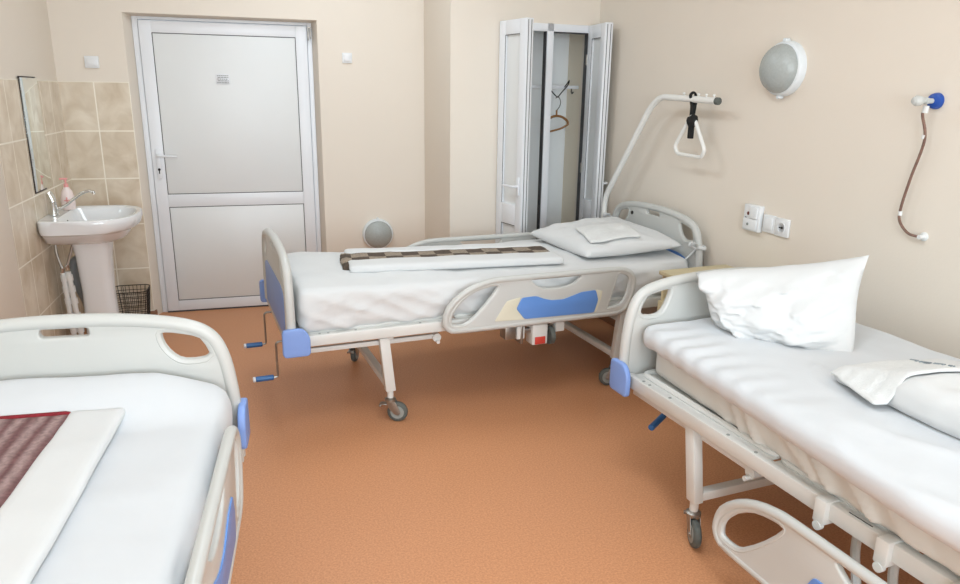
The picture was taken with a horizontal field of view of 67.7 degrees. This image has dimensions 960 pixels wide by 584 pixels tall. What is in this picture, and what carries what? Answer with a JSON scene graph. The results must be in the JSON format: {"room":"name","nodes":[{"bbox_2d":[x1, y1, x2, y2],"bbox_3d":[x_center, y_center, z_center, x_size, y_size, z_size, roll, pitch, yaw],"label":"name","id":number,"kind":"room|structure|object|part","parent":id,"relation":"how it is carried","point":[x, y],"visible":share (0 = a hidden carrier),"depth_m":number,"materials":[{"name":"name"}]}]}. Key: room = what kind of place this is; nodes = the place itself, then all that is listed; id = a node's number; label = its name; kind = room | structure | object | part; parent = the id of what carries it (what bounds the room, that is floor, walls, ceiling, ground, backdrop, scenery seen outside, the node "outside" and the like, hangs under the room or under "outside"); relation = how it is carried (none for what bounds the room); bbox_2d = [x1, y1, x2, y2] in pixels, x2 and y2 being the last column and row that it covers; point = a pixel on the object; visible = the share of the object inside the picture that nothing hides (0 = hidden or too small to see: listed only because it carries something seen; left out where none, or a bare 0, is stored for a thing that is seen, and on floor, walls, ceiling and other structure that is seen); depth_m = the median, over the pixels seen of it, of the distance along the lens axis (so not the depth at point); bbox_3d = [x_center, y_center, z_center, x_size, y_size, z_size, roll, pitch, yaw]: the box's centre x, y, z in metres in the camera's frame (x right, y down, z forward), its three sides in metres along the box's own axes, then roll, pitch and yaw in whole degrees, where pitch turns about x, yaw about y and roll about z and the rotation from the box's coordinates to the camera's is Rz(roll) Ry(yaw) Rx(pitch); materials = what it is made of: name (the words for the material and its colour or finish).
{"room":"hospital room","nodes":[
{"label":"hospital room","id":0,"kind":"room"},
{"bbox_2d":[0,0,56,80],"bbox_3d":[-1.661,-0.181,0.841,0.150,3.050,8.980,-4,16,-16],"label":"wall","id":1,"kind":"structure","parent":0,"point":[26,49],"depth_m":4.08,"materials":[{"name":"paint"}]},
{"bbox_2d":[0,160,25,318],"bbox_3d":[-2.237,-0.800,3.035,0.022,3.050,0.880,-4,16,-16],"label":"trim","id":2,"kind":"structure","parent":1,"relation":"attached to","point":[11,297],"depth_m":3.53,"materials":[{"name":"paint"}]},
{"bbox_2d":[17,76,51,193],"bbox_3d":[-2.556,-0.906,4.121,0.008,0.640,0.332,-4,16,-16],"label":"mirror","id":3,"kind":"object","parent":1,"relation":"attached to","point":[28,87],"visible":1,"depth_m":4.10,"materials":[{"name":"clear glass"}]},
{"bbox_2d":[0,79,84,335],"bbox_3d":[-2.567,-0.408,4.249,0.006,1.634,1.343,-4,16,-16],"label":"wall tiles","id":4,"kind":"structure","parent":1,"relation":"attached to","point":[38,266],"depth_m":3.98,"materials":[{"name":"beige tile"}]},
{"bbox_2d":[46,0,424,307],"bbox_3d":[-1.563,-1.391,5.200,2.577,3.050,0.350,-4,16,-16],"label":"wall","id":5,"kind":"structure","parent":0,"point":[372,105],"depth_m":5.19,"materials":[{"name":"paint"}]},
{"bbox_2d":[84,56,99,67],"bbox_3d":[-2.534,-1.501,4.675,0.085,0.075,0.019,-4,16,-16],"label":"light switch","id":6,"kind":"object","parent":5,"relation":"attached to","point":[90,61],"visible":1,"depth_m":4.67,"materials":[{"name":"plastic"}]},
{"bbox_2d":[58,81,154,313],"bbox_3d":[-2.554,-0.597,4.930,0.429,1.634,0.006,-4,16,-16],"label":"wall tiles","id":7,"kind":"structure","parent":5,"relation":"attached to","point":[98,120],"depth_m":4.85,"materials":[{"name":"beige tile"}]},
{"bbox_2d":[122,12,162,314],"bbox_3d":[-2.350,-0.845,5.019,0.042,2.072,0.169,-4,16,-16],"label":"trim","id":8,"kind":"structure","parent":5,"relation":"attached to","point":[127,24],"depth_m":4.96,"materials":[{"name":"paint"}]},
{"bbox_2d":[150,311,157,314],"bbox_3d":[-1.398,0.093,5.472,2.093,0.050,0.014,-4,16,-16],"label":"baseboard","id":9,"kind":"structure","parent":5,"relation":"attached to","point":[151,312],"depth_m":5.19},
{"bbox_2d":[123,12,315,22],"bbox_3d":[-1.759,-1.874,4.907,1.241,0.014,0.169,-4,16,-16],"label":"trim","id":10,"kind":"structure","parent":5,"relation":"attached to","point":[127,13],"depth_m":4.86,"materials":[{"name":"paint"}]},
{"bbox_2d":[131,16,320,312],"bbox_3d":[-1.770,-0.876,5.183,1.168,2.060,0.154,-4,16,-16],"label":"door","id":11,"kind":"structure","parent":5,"relation":"in","point":[227,164],"depth_m":5.13,"materials":[{"name":"white plastic"}]},
{"bbox_3d":[-2.247,-0.895,5.011,0.030,0.205,0.014,-4,16,-16],"label":"handle","id":12,"kind":"part","parent":11,"relation":"part of","materials":[{"name":"white plastic"}]},
{"bbox_3d":[-2.181,-0.946,4.985,0.136,0.025,0.054,-4,16,-16],"label":"lever","id":13,"kind":"part","parent":11,"relation":"part of","materials":[{"name":"white plastic"}]},
{"bbox_2d":[216,74,229,83],"bbox_3d":[-1.791,-1.484,4.989,0.090,0.065,0.005,-4,16,-16],"label":"notice","id":14,"kind":"object","parent":11,"relation":"attached to","point":[220,78],"visible":1,"depth_m":4.99,"materials":[{"name":"white paper"}]},
{"bbox_2d":[217,75,228,82],"bbox_3d":[-1.791,-1.482,4.988,0.076,0.051,0.002,-4,16,-16],"label":"print","id":15,"kind":"object","parent":14,"relation":"attached to","point":[220,78],"depth_m":4.99,"materials":[{"name":"grey"}]},
{"bbox_3d":[-1.765,-1.249,5.089,0.928,1.078,0.037,-4,16,-16],"label":"panel","id":16,"kind":"part","parent":11,"relation":"part of","materials":[{"name":"plastic"}]},
{"bbox_3d":[-1.780,-0.305,5.351,0.928,0.686,0.037,-4,16,-16],"label":"panel","id":17,"kind":"part","parent":11,"relation":"part of","materials":[{"name":"plastic"}]},
{"bbox_2d":[311,20,326,251],"bbox_3d":[-1.196,-0.919,5.348,0.035,2.072,0.169,-4,16,-16],"label":"trim","id":18,"kind":"structure","parent":5,"relation":"attached to","point":[313,24],"depth_m":5.25,"materials":[{"name":"paint"}]},
{"bbox_2d":[342,53,351,62],"bbox_3d":[-0.948,-1.669,5.110,0.070,0.070,0.017,-4,16,-16],"label":"light switch","id":19,"kind":"object","parent":5,"relation":"attached to","point":[346,57],"visible":1,"depth_m":5.10,"materials":[{"name":"plastic"}]},
{"bbox_2d":[362,217,392,247],"bbox_3d":[-0.774,-0.436,5.468,0.236,0.257,0.096,-4,16,-16],"label":"lamp","id":20,"kind":"object","parent":5,"relation":"attached to","point":[376,233],"visible":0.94,"depth_m":5.44,"materials":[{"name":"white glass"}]},
{"bbox_2d":[84,306,923,583],"bbox_3d":[0.398,1.172,1.968,4.900,0.100,9.200,-4,16,-16],"label":"floor","id":21,"kind":"structure","parent":0,"point":[509,461],"depth_m":3.11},
{"bbox_2d":[60,271,76,334],"bbox_3d":[-2.477,0.138,4.335,0.040,0.542,0.064,1,16,2],"label":"supply pipe","id":22,"kind":"object","parent":21,"relation":"on","point":[67,299],"visible":0.66,"depth_m":4.29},
{"bbox_2d":[66,271,84,334],"bbox_3d":[-2.444,0.136,4.345,0.039,0.542,0.072,7,17,22],"label":"supply pipe","id":23,"kind":"object","parent":21,"relation":"on","point":[74,300],"visible":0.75,"depth_m":4.29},
{"bbox_2d":[37,205,142,333],"bbox_3d":[-2.339,-0.064,4.457,0.504,0.868,0.620,-4,16,-16],"label":"washbasin","id":24,"kind":"object","parent":21,"relation":"on","point":[92,231],"visible":0.84,"depth_m":4.30,"materials":[{"name":"ceramic"}]},
{"bbox_2d":[54,245,64,272],"bbox_3d":[-2.479,-0.223,4.218,0.042,0.224,0.026,4,16,10],"label":"hose","id":25,"kind":"object","parent":24,"relation":"attached to","point":[62,270],"visible":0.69,"depth_m":4.22,"materials":[{"name":"metal"}]},
{"bbox_2d":[59,178,75,209],"bbox_3d":[-2.550,-0.607,4.423,0.082,0.194,0.054,-4,16,-16],"label":"soap dispenser","id":26,"kind":"object","parent":24,"relation":"on","point":[67,194],"visible":0.82,"depth_m":4.41,"materials":[{"name":"pink plastic"}]},
{"bbox_2d":[61,187,75,209],"bbox_3d":[-2.550,-0.580,4.430,0.082,0.138,0.054,-4,16,-16],"label":"bottle","id":27,"kind":"object","parent":26,"relation":"attached to","point":[67,194],"depth_m":4.41,"materials":[{"name":"plastic"}]},
{"bbox_2d":[65,245,72,269],"bbox_3d":[-2.431,-0.224,4.250,0.074,0.180,0.026,-9,18,-32],"label":"hose","id":28,"kind":"object","parent":24,"relation":"attached to","point":[67,266],"visible":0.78,"depth_m":4.25,"materials":[{"name":"metal"}]},
{"bbox_2d":[45,190,95,215],"bbox_3d":[-2.423,-0.533,4.251,0.268,0.146,0.051,-4,16,-16],"label":"tap","id":29,"kind":"object","parent":24,"relation":"on","point":[50,196],"visible":1,"depth_m":4.22,"materials":[{"name":"silver metal"}]},
{"bbox_3d":[-2.525,-0.560,4.212,0.054,0.068,0.042,-4,16,-16],"label":"lever","id":30,"kind":"part","parent":29,"relation":"part of","materials":[{"name":"silver metal"}]},
{"bbox_3d":[-2.403,-0.545,4.253,0.227,0.124,0.018,-4,16,-16],"label":"spout","id":31,"kind":"part","parent":29,"relation":"part of","materials":[{"name":"silver metal"}]},
{"bbox_2d":[69,256,83,305],"bbox_3d":[-2.497,0.057,4.519,0.107,0.595,0.060,-4,16,-16],"label":"drain pipe","id":32,"kind":"object","parent":24,"relation":"attached to","point":[73,265],"visible":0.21,"depth_m":4.45,"materials":[{"name":"plastic"}]},
{"bbox_3d":[-2.334,-0.402,4.363,0.504,0.168,0.620,-4,16,-16],"label":"basin bowl","id":33,"kind":"part","parent":24,"relation":"part of","materials":[{"name":"ceramic"}]},
{"bbox_2d":[0,313,249,583],"bbox_3d":[-0.968,0.827,1.160,1.040,0.956,2.381,-3,16,-12],"label":"hospital bed","id":34,"kind":"object","parent":21,"relation":"on","point":[115,343],"visible":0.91,"depth_m":2.11,"materials":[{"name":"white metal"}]},
{"bbox_3d":[-1.227,0.319,2.170,0.956,0.526,0.043,-3,16,-12],"label":"headboard","id":35,"kind":"part","parent":34,"relation":"part of","materials":[{"name":"plastic"}]},
{"bbox_3d":[-0.980,0.721,1.127,0.810,0.142,2.160,-3,16,-12],"label":"mattress","id":36,"kind":"object","parent":34,"relation":"on","visible":0},
{"bbox_2d":[0,373,232,583],"bbox_3d":[-0.980,0.663,1.116,0.927,0.281,2.200,-3,16,-12],"label":"sheet","id":37,"kind":"object","parent":36,"relation":"on","point":[136,519],"visible":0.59,"depth_m":1.74,"materials":[{"name":"fabric"}]},
{"bbox_2d":[0,408,125,583],"bbox_3d":[-1.095,0.495,1.428,0.474,0.033,1.155,-3,16,-13],"label":"folded blanket","id":38,"kind":"object","parent":37,"relation":"on","point":[48,460],"visible":1,"depth_m":1.66,"materials":[{"name":"white fabric"}]},
{"bbox_3d":[-1.227,0.346,1.955,0.200,0.026,0.016,-3,16,-13],"label":"blanket trim","id":39,"kind":"part","parent":38,"relation":"part of","materials":[{"name":"fabric"}]},
{"bbox_2d":[116,284,149,313],"bbox_3d":[-2.403,0.102,4.950,0.237,0.261,0.217,-4,16,-16],"label":"wire basket","id":40,"kind":"object","parent":21,"relation":"on","point":[146,292],"visible":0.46,"depth_m":4.99,"materials":[{"name":"black metal"}]},
{"bbox_2d":[244,201,702,420],"bbox_3d":[-0.039,0.026,4.093,2.493,0.956,1.056,-5,17,-22],"label":"hospital bed","id":41,"kind":"object","parent":21,"relation":"on","point":[516,302],"visible":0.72,"depth_m":3.67,"materials":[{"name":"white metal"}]},
{"bbox_3d":[-1.242,0.292,3.943,0.085,0.027,0.027,-5,17,-22],"label":"crank handle","id":42,"kind":"part","parent":41,"relation":"part of","materials":[{"name":"blue plastic"}]},
{"bbox_3d":[-1.048,0.421,3.489,0.085,0.027,0.027,-5,17,-22],"label":"crank handle","id":43,"kind":"part","parent":41,"relation":"part of","materials":[{"name":"blue plastic"}]},
{"bbox_3d":[-1.035,-0.060,3.644,0.043,0.474,0.956,-5,17,-22],"label":"footboard","id":44,"kind":"part","parent":41,"relation":"part of","materials":[{"name":"plastic"}]},
{"bbox_3d":[-0.533,0.257,3.489,0.717,0.048,0.070,-5,17,-22],"label":"drive rod","id":45,"kind":"part","parent":41,"relation":"part of","materials":[{"name":"white metal"}]},
{"bbox_3d":[-0.459,0.355,3.531,0.077,0.282,0.040,-5,17,-22],"label":"leg","id":46,"kind":"part","parent":41,"relation":"part of","materials":[{"name":"white metal"}]},
{"bbox_3d":[-0.448,0.506,3.579,0.032,0.045,0.032,2,16,2],"label":"caster stem","id":47,"kind":"part","parent":41,"relation":"part of","materials":[{"name":"white metal"}]},
{"bbox_3d":[0.017,0.030,4.119,2.220,0.077,0.922,-5,17,-22],"label":"bed frame","id":48,"kind":"part","parent":41,"relation":"part of","materials":[{"name":"white metal"}]},
{"bbox_3d":[0.150,0.089,3.607,0.161,0.120,0.004,-5,17,-22],"label":"guard panel","id":49,"kind":"part","parent":41,"relation":"part of","materials":[{"name":"beige plastic"}]},
{"bbox_3d":[0.367,0.225,3.785,0.025,0.099,0.099,-5,17,-22],"label":"latch knob","id":50,"kind":"part","parent":41,"relation":"part of","materials":[{"name":"metal"}]},
{"bbox_3d":[0.627,0.046,3.797,0.042,0.123,0.004,-5,17,-22],"label":"guard panel","id":51,"kind":"part","parent":41,"relation":"part of","materials":[{"name":"beige plastic"}]},
{"bbox_2d":[603,212,611,216],"bbox_3d":[0.890,-0.483,4.844,0.101,0.106,0.089,-5,17,-22],"label":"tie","id":52,"kind":"object","parent":41,"relation":"attached to","point":[605,214],"visible":0.41,"depth_m":4.83,"materials":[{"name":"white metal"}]},
{"bbox_3d":[0.781,0.236,4.026,0.077,0.282,0.040,-5,17,-22],"label":"leg","id":53,"kind":"part","parent":41,"relation":"part of","materials":[{"name":"white metal"}]},
{"bbox_3d":[1.075,-0.287,4.481,0.043,0.526,0.956,-5,17,-22],"label":"headboard","id":54,"kind":"part","parent":41,"relation":"part of","materials":[{"name":"plastic"}]},
{"bbox_2d":[601,91,721,217],"bbox_3d":[1.043,-0.601,4.375,0.050,1.206,1.066,-5,17,-22],"label":"pole","id":55,"kind":"object","parent":41,"relation":"attached to","point":[671,97],"depth_m":4.07,"materials":[{"name":"metal"}]},
{"bbox_3d":[1.173,-0.927,3.973,0.044,0.359,0.271,-5,17,-22],"label":"trapeze handle","id":56,"kind":"part","parent":55,"relation":"part of","materials":[{"name":"white plastic"}]},
{"bbox_3d":[1.172,-0.867,3.990,0.021,0.234,0.271,-5,17,-22],"label":"grab handle","id":57,"kind":"part","parent":55,"relation":"part of","materials":[{"name":"paint"}]},
{"bbox_2d":[685,242,705,259],"bbox_3d":[1.226,-0.230,4.055,0.109,0.112,0.076,1,16,0],"label":"tie","id":58,"kind":"object","parent":41,"relation":"attached to","point":[690,245],"visible":1,"depth_m":4.03,"materials":[{"name":"white plastic"}]},
{"bbox_3d":[0.023,-0.084,4.089,2.170,0.137,0.810,-5,17,-22],"label":"mattress","id":59,"kind":"object","parent":41,"relation":"on","visible":0},
{"bbox_2d":[287,239,687,332],"bbox_3d":[0.024,-0.117,4.080,2.210,0.235,0.916,-5,17,-22],"label":"sheet","id":60,"kind":"object","parent":59,"relation":"on","point":[327,296],"visible":0.48,"depth_m":3.54,"materials":[{"name":"white fabric"}]},
{"bbox_2d":[340,242,563,272],"bbox_3d":[-0.168,-0.195,3.913,1.176,0.045,0.435,-3,16,-14],"label":"folded blanket","id":61,"kind":"object","parent":60,"relation":"on","point":[441,257],"visible":1,"depth_m":3.82,"materials":[{"name":"white fabric"}]},
{"bbox_2d":[340,253,348,269],"bbox_3d":[-0.709,-0.160,3.764,0.053,0.042,0.286,-3,16,-14],"label":"blanket","id":62,"kind":"object","parent":61,"relation":"on","point":[344,258],"depth_m":3.73,"materials":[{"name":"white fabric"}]},
{"bbox_2d":[348,251,563,272],"bbox_3d":[-0.118,-0.161,3.792,1.140,0.045,0.167,-3,16,-14],"label":"duvet","id":63,"kind":"object","parent":61,"relation":"on","point":[492,259],"depth_m":3.75,"materials":[{"name":"white fabric"}]},
{"bbox_2d":[530,217,681,257],"bbox_3d":[0.726,-0.344,4.319,0.638,0.144,0.757,-5,17,-22],"label":"pillow","id":64,"kind":"object","parent":60,"relation":"on","point":[565,236],"visible":0.83,"depth_m":4.09,"materials":[{"name":"white fabric"}]},
{"bbox_2d":[576,222,639,242],"bbox_3d":[0.738,-0.346,4.146,0.300,0.069,0.260,-3,16,-12],"label":"napkin","id":65,"kind":"object","parent":64,"relation":"on","point":[598,233],"visible":1,"depth_m":4.11,"materials":[{"name":"white fabric"}]},
{"bbox_2d":[495,17,612,242],"bbox_3d":[0.344,-0.998,5.105,1.005,2.400,0.731,-5,17,-20],"label":"wardrobe","id":66,"kind":"object","parent":21,"relation":"on","point":[536,165],"visible":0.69,"depth_m":5.02,"materials":[{"name":"white plastic"}]},
{"bbox_3d":[0.212,-0.227,5.048,0.028,0.520,0.170,-8,18,-29],"label":"panel","id":67,"kind":"part","parent":66,"relation":"part of","materials":[{"name":"plastic"}]},
{"bbox_3d":[0.207,-0.714,4.823,0.053,0.120,0.135,-8,18,-29],"label":"door handle","id":68,"kind":"part","parent":66,"relation":"part of","materials":[{"name":"white plastic"}]},
{"bbox_3d":[0.226,-1.142,4.793,0.028,1.100,0.170,-8,18,-29],"label":"panel","id":69,"kind":"part","parent":66,"relation":"part of","materials":[{"name":"plastic"}]},
{"bbox_3d":[0.221,-0.824,4.882,0.056,1.940,0.320,-8,18,-29],"label":"door frame","id":70,"kind":"part","parent":66,"relation":"part of","materials":[{"name":"white plastic"}]},
{"bbox_3d":[0.359,-1.479,5.155,0.783,0.024,0.015,-5,17,-20],"label":"hanging rail","id":71,"kind":"part","parent":66,"relation":"part of","materials":[{"name":"white plastic"}]},
{"bbox_2d":[550,80,569,131],"bbox_3d":[0.560,-1.351,5.251,0.227,0.392,0.058,-4,16,-16],"label":"hanger","id":72,"kind":"object","parent":66,"relation":"hanging from","point":[565,86],"visible":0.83,"depth_m":5.28,"materials":[{"name":"brown wood"}]},
{"bbox_3d":[0.585,-1.486,5.232,0.135,0.122,0.037,2,16,4],"label":"cord","id":73,"kind":"part","parent":72,"relation":"part of","materials":[{"name":"black metal"}]},
{"bbox_3d":[0.438,-0.887,5.156,0.682,1.962,0.062,-5,17,-20],"label":"frame","id":74,"kind":"part","parent":66,"relation":"part of","materials":[{"name":"white plastic"}]},
{"bbox_3d":[0.807,-1.195,5.016,0.028,1.100,0.140,-3,16,-14],"label":"panel","id":75,"kind":"part","parent":66,"relation":"part of","materials":[{"name":"plastic"}]},
{"bbox_3d":[0.803,-0.877,5.105,0.056,1.940,0.290,-3,16,-14],"label":"door frame","id":76,"kind":"part","parent":66,"relation":"part of","materials":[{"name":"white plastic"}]},
{"bbox_2d":[657,264,734,310],"bbox_3d":[1.187,0.267,3.726,0.451,0.725,0.380,-5,17,-22],"label":"nightstand","id":77,"kind":"object","parent":21,"relation":"on","point":[672,272],"visible":0.12,"depth_m":3.75,"materials":[{"name":"brown wood"}]},
{"bbox_3d":[1.010,0.154,3.619,0.016,0.135,0.368,-5,17,-22],"label":"drawer","id":78,"kind":"part","parent":77,"relation":"part of","materials":[{"name":"brown wood"}]},
{"bbox_2d":[609,267,959,583],"bbox_3d":[1.423,0.602,2.102,1.040,0.956,2.370,-5,17,-21],"label":"hospital bed","id":79,"kind":"object","parent":21,"relation":"on","point":[797,554],"visible":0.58,"depth_m":2.28,"materials":[{"name":"white metal"}]},
{"bbox_3d":[0.744,0.544,3.003,0.027,0.036,0.129,12,19,36],"label":"crank handle","id":80,"kind":"part","parent":79,"relation":"part of","materials":[{"name":"blue plastic"}]},
{"bbox_3d":[1.016,0.130,3.075,0.956,0.474,0.043,-5,17,-21],"label":"footboard","id":81,"kind":"part","parent":79,"relation":"part of","materials":[{"name":"plastic"}]},
{"bbox_3d":[0.783,0.627,2.619,0.040,0.282,0.097,-5,17,-21],"label":"leg","id":82,"kind":"part","parent":79,"relation":"part of","materials":[{"name":"white metal"}]},
{"bbox_3d":[0.790,0.786,2.640,0.032,0.045,0.032,1,16,0],"label":"caster stem","id":83,"kind":"part","parent":79,"relation":"part of","materials":[{"name":"white metal"}]},
{"bbox_3d":[0.773,0.508,2.657,0.070,0.048,0.717,-5,17,-21],"label":"drive rod","id":84,"kind":"part","parent":79,"relation":"part of","materials":[{"name":"white metal"}]},
{"bbox_3d":[1.439,0.610,2.111,0.922,0.077,2.220,-5,17,-21],"label":"bed frame","id":85,"kind":"part","parent":79,"relation":"part of","materials":[{"name":"white metal"}]},
{"bbox_2d":[656,353,959,575],"bbox_3d":[1.410,0.511,2.069,0.931,0.121,2.117,-5,17,-21],"label":"mattress","id":86,"kind":"object","parent":79,"relation":"on","point":[876,512],"visible":0.2,"depth_m":2.09,"materials":[{"name":"beige fabric"}]},
{"bbox_2d":[644,317,959,552],"bbox_3d":[1.393,0.412,2.041,1.000,0.111,2.200,-5,17,-21],"label":"sheet","id":87,"kind":"object","parent":86,"relation":"on","point":[911,467],"visible":0.7,"depth_m":2.11,"materials":[{"name":"fabric"}]},
{"bbox_2d":[696,255,868,351],"bbox_3d":[1.137,0.015,2.754,0.606,0.318,0.358,8,17,24],"label":"pillow","id":88,"kind":"object","parent":87,"relation":"on","point":[811,305],"visible":0.98,"depth_m":2.68,"materials":[{"name":"white fabric"}]},
{"bbox_2d":[831,359,959,404],"bbox_3d":[1.279,0.245,2.198,0.280,0.112,0.240,0,16,-4],"label":"folded towel","id":89,"kind":"object","parent":87,"relation":"on","point":[864,379],"visible":1,"depth_m":2.16,"materials":[{"name":"white fabric"}]},
{"bbox_2d":[910,359,954,366],"bbox_3d":[1.384,0.219,2.200,0.015,0.059,0.197,0,16,-2],"label":"print","id":90,"kind":"object","parent":89,"relation":"attached to","point":[915,362],"depth_m":2.19,"materials":[{"name":"black"}]},
{"bbox_2d":[834,358,959,438],"bbox_3d":[1.501,0.344,1.905,0.458,0.129,1.045,-4,16,-17],"label":"folded blanket","id":91,"kind":"object","parent":87,"relation":"on","point":[933,399],"visible":0.47,"depth_m":2.00,"materials":[{"name":"white fabric"}]},
{"bbox_2d":[424,0,600,317],"bbox_3d":[0.208,-1.386,5.280,1.174,3.050,0.754,-4,16,-16],"label":"wall","id":92,"kind":"structure","parent":0,"point":[462,37],"depth_m":4.92,"materials":[{"name":"paint"}]},
{"bbox_2d":[600,0,959,358],"bbox_3d":[2.198,-0.388,1.797,0.150,3.050,9.100,-5,17,-20],"label":"wall","id":93,"kind":"structure","parent":0,"point":[835,157],"depth_m":3.31,"materials":[{"name":"paint"}]},
{"bbox_2d":[599,316,614,326],"bbox_3d":[2.152,1.102,2.036,0.012,0.050,7.800,-5,17,-20],"label":"baseboard","id":94,"kind":"structure","parent":93,"relation":"attached to","point":[609,320],"depth_m":5.18,"materials":[{"name":"brown wood"}]},
{"bbox_2d":[742,203,764,232],"bbox_3d":[1.409,-0.383,3.705,0.042,0.135,0.115,-5,17,-20],"label":"light switch","id":95,"kind":"object","parent":93,"relation":"attached to","point":[753,214],"visible":1,"depth_m":3.67,"materials":[{"name":"plastic"}]},
{"bbox_2d":[762,214,776,233],"bbox_3d":[1.459,-0.343,3.613,0.017,0.090,0.085,-5,17,-20],"label":"light switch","id":96,"kind":"object","parent":93,"relation":"attached to","point":[769,221],"visible":1,"depth_m":3.60,"materials":[{"name":"plastic"}]},
{"bbox_2d":[774,217,790,237],"bbox_3d":[1.490,-0.317,3.532,0.018,0.090,0.090,-5,17,-20],"label":"power socket","id":97,"kind":"object","parent":93,"relation":"attached to","point":[782,226],"visible":1,"depth_m":3.52,"materials":[{"name":"plastic"}]},
{"bbox_2d":[759,38,806,98],"bbox_3d":[1.416,-1.066,3.416,0.116,0.277,0.256,-5,17,-20],"label":"lamp","id":98,"kind":"object","parent":93,"relation":"attached to","point":[782,69],"visible":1,"depth_m":3.35,"materials":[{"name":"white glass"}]},
{"bbox_3d":[1.399,-1.064,3.410,0.080,0.228,0.228,-5,17,-20],"label":"glass","id":99,"kind":"part","parent":98,"relation":"part of","materials":[{"name":"white glass"}]},
{"bbox_2d":[911,93,944,108],"bbox_3d":[1.692,-0.727,2.725,0.124,0.062,0.062,-4,16,-16],"label":"gas valve","id":100,"kind":"object","parent":93,"relation":"attached to","point":[935,100],"visible":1,"depth_m":2.71,"materials":[{"name":"blue plastic"}]},
{"bbox_2d":[898,105,929,240],"bbox_3d":[1.718,-0.460,2.796,0.051,0.519,0.129,-10,19,-34],"label":"hose","id":101,"kind":"object","parent":100,"relation":"hanging from","point":[923,236],"visible":1,"depth_m":2.82,"materials":[{"name":"brown rubber"}]}
]}

